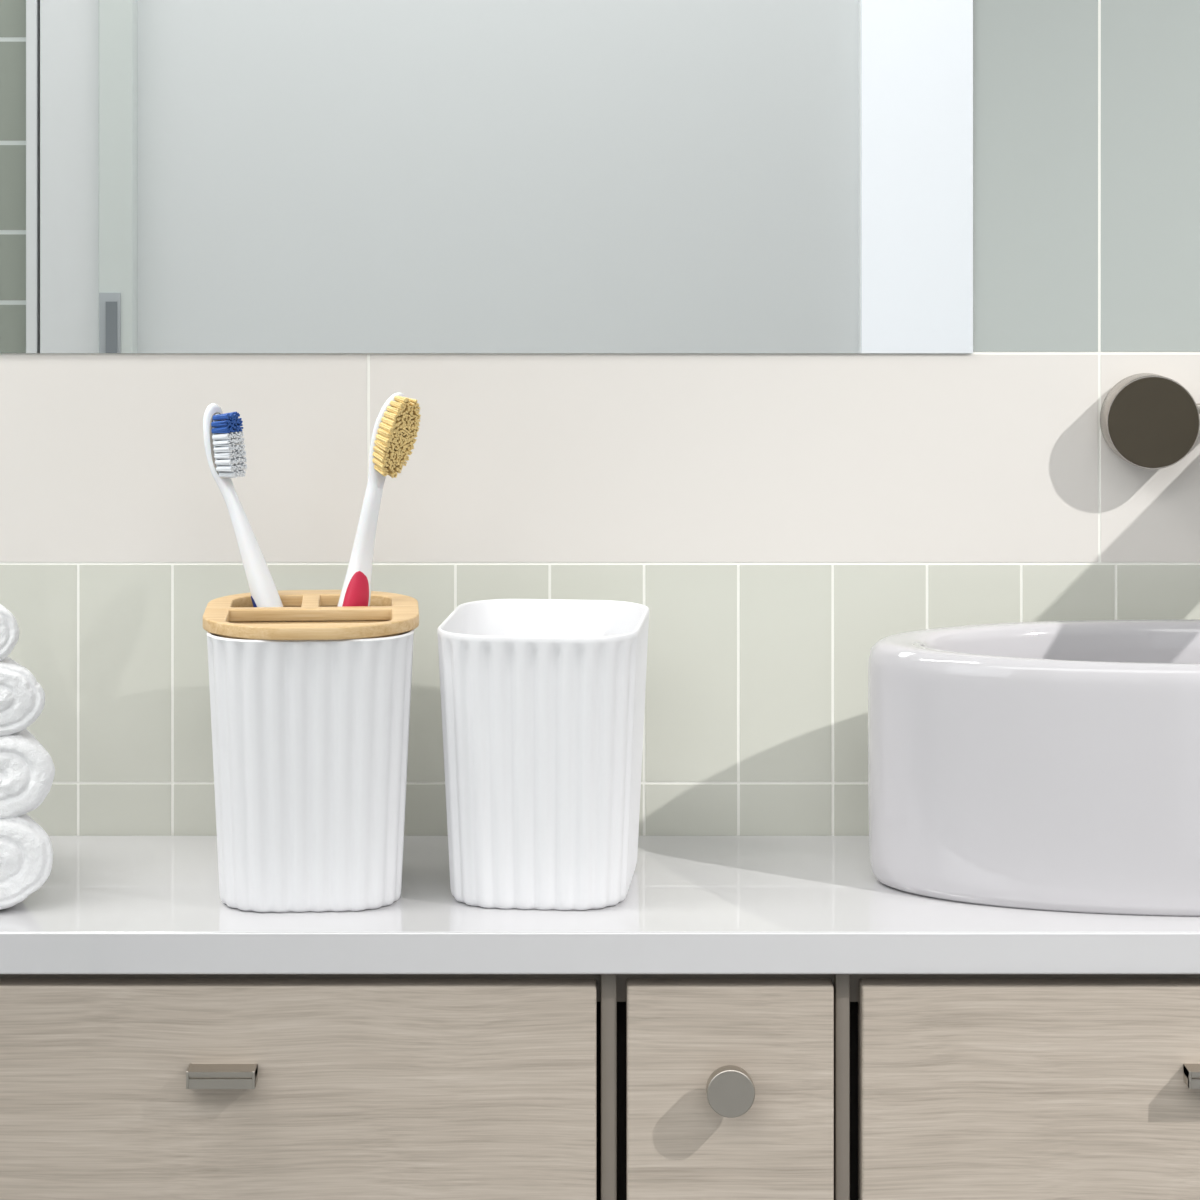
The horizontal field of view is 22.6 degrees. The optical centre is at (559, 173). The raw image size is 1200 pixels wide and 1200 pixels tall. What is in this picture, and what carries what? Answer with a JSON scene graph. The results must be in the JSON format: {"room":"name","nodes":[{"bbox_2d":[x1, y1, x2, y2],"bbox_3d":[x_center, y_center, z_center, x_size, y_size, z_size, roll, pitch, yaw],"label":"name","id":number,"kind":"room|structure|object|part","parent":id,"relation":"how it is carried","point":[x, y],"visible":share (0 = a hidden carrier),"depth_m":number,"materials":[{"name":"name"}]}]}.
{"room":"bathroom","nodes":[
{"label":"bathroom","id":0,"kind":"room"},
{"bbox_2d":[0,0,1199,835],"bbox_3d":[0.300,-0.079,1.515,4.000,2.500,0.120,0,0,0],"label":"wall","id":1,"kind":"structure","parent":0,"point":[775,518],"depth_m":1.46,"materials":[{"name":"white tile"}]},
{"bbox_2d":[0,0,972,352],"bbox_3d":[-0.138,-0.396,1.454,0.676,0.966,0.001,0,0,0],"label":"wall mirror","id":2,"kind":"object","parent":1,"relation":"attached to","point":[177,176],"visible":1,"depth_m":1.45,"materials":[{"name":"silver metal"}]},
{"bbox_2d":[1100,373,1199,468],"bbox_3d":[0.320,0.125,1.368,0.118,0.058,0.174,0,0,0],"label":"tap","id":3,"kind":"object","parent":1,"relation":"attached to","point":[1148,420],"visible":1,"depth_m":1.43,"materials":[{"name":"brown metal"}]},
{"bbox_3d":[0.300,1.221,0.215,4.000,0.100,2.720,0,0,0],"label":"floor","id":4,"kind":"structure","parent":0,"visible":0},
{"bbox_2d":[0,974,1199,1199],"bbox_3d":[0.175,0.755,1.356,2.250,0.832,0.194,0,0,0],"label":"vanity cabinet","id":5,"kind":"object","parent":4,"relation":"on","point":[113,1086],"visible":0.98,"depth_m":1.27,"materials":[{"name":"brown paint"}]},
{"bbox_3d":[-0.143,0.381,1.268,0.029,0.007,0.012,0,0,0],"label":"handle","id":6,"kind":"part","parent":5,"relation":"part of","materials":[{"name":"silver metal"}]},
{"bbox_3d":[-0.456,0.462,1.283,0.944,0.235,0.018,0,0,0],"label":"drawer","id":7,"kind":"part","parent":5,"relation":"part of","materials":[{"name":"beige wood"}]},
{"bbox_2d":[0,836,1199,973],"bbox_3d":[0.175,0.330,1.362,2.350,0.018,0.186,0,0,0],"label":"countertop","id":8,"kind":"structure","parent":5,"relation":"on","point":[105,904],"depth_m":1.28,"materials":[{"name":"white stone"}]},
{"bbox_2d":[0,814,52,909],"bbox_3d":[-0.261,0.299,1.343,0.055,0.042,0.103,0,0,-21],"label":"rolled towel","id":9,"kind":"object","parent":8,"relation":"on","point":[26,851],"visible":0.94,"depth_m":1.30,"materials":[{"name":"white fabric"}]},
{"bbox_2d":[0,728,54,818],"bbox_3d":[-0.260,0.263,1.345,0.054,0.040,0.101,0,0,-20],"label":"rolled towel","id":10,"kind":"object","parent":9,"relation":"on","point":[27,770],"visible":0.86,"depth_m":1.30,"materials":[{"name":"white fabric"}]},
{"bbox_2d":[0,656,44,735],"bbox_3d":[-0.263,0.229,1.343,0.049,0.034,0.097,0,0,-22],"label":"rolled towel","id":11,"kind":"object","parent":10,"relation":"on","point":[22,698],"visible":0.98,"depth_m":1.30,"materials":[{"name":"white fabric"}]},
{"bbox_2d":[0,604,18,660],"bbox_3d":[-0.267,0.200,1.344,0.034,0.029,0.094,0,0,-21],"label":"rolled towel","id":12,"kind":"object","parent":11,"relation":"on","point":[9,629],"visible":1,"depth_m":1.31,"materials":[{"name":"white fabric"}]},
{"bbox_2d":[203,590,418,912],"bbox_3d":[-0.112,0.258,1.350,0.096,0.125,0.118,0,0,-3],"label":"toothbrush holder","id":13,"kind":"object","parent":8,"relation":"on","point":[310,696],"visible":0.98,"depth_m":1.30,"materials":[{"name":"white plastic"}]},
{"bbox_2d":[203,403,282,606],"bbox_3d":[-0.132,0.212,1.381,0.066,0.212,0.017,0,0,12],"label":"toothbrush","id":14,"kind":"object","parent":13,"relation":"in","point":[225,461],"visible":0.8,"depth_m":1.38,"materials":[{"name":"white plastic"}]},
{"bbox_3d":[-0.157,0.126,1.388,0.005,0.030,0.010,0,0,39],"label":"bristle plate","id":15,"kind":"part","parent":14,"relation":"part of","materials":[{"name":"white plastic"}]},
{"bbox_3d":[-0.112,0.198,1.350,0.096,0.006,0.118,0,0,-3],"label":"lid","id":16,"kind":"part","parent":13,"relation":"part of","materials":[{"name":"brown wood"}]},
{"bbox_2d":[337,392,420,606],"bbox_3d":[-0.095,0.209,1.363,0.063,0.218,0.021,0,0,12],"label":"toothbrush","id":17,"kind":"object","parent":13,"relation":"in","point":[395,429],"visible":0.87,"depth_m":1.36,"materials":[{"name":"white plastic"}]},
{"bbox_2d":[437,599,648,909],"bbox_3d":[-0.006,0.260,1.355,0.089,0.120,0.115,0,0,6],"label":"tumbler","id":18,"kind":"object","parent":8,"relation":"on","point":[543,700],"visible":1,"depth_m":1.30,"materials":[{"name":"white plastic"}]},
{"bbox_2d":[868,619,1199,916],"bbox_3d":[0.290,0.266,1.361,0.301,0.109,0.138,0,0,0],"label":"basin","id":19,"kind":"object","parent":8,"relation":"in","point":[1042,765],"visible":1,"depth_m":1.31,"materials":[{"name":"grey ceramic"}]},
{"bbox_3d":[0.072,0.462,1.283,0.088,0.235,0.018,0,0,0],"label":"drawer","id":20,"kind":"part","parent":5,"relation":"part of","materials":[{"name":"beige wood"}]},
{"bbox_3d":[0.072,0.386,1.267,0.020,0.020,0.016,0,0,0],"label":"knob","id":21,"kind":"part","parent":5,"relation":"part of","materials":[{"name":"silver metal"}]},
{"bbox_3d":[0.703,0.462,1.283,1.150,0.235,0.018,0,0,0],"label":"drawer","id":22,"kind":"part","parent":5,"relation":"part of","materials":[{"name":"beige wood"}]},
{"bbox_3d":[0.279,0.381,1.268,0.029,0.007,0.012,0,0,0],"label":"handle","id":23,"kind":"part","parent":5,"relation":"part of","materials":[{"name":"silver metal"}]}
]}

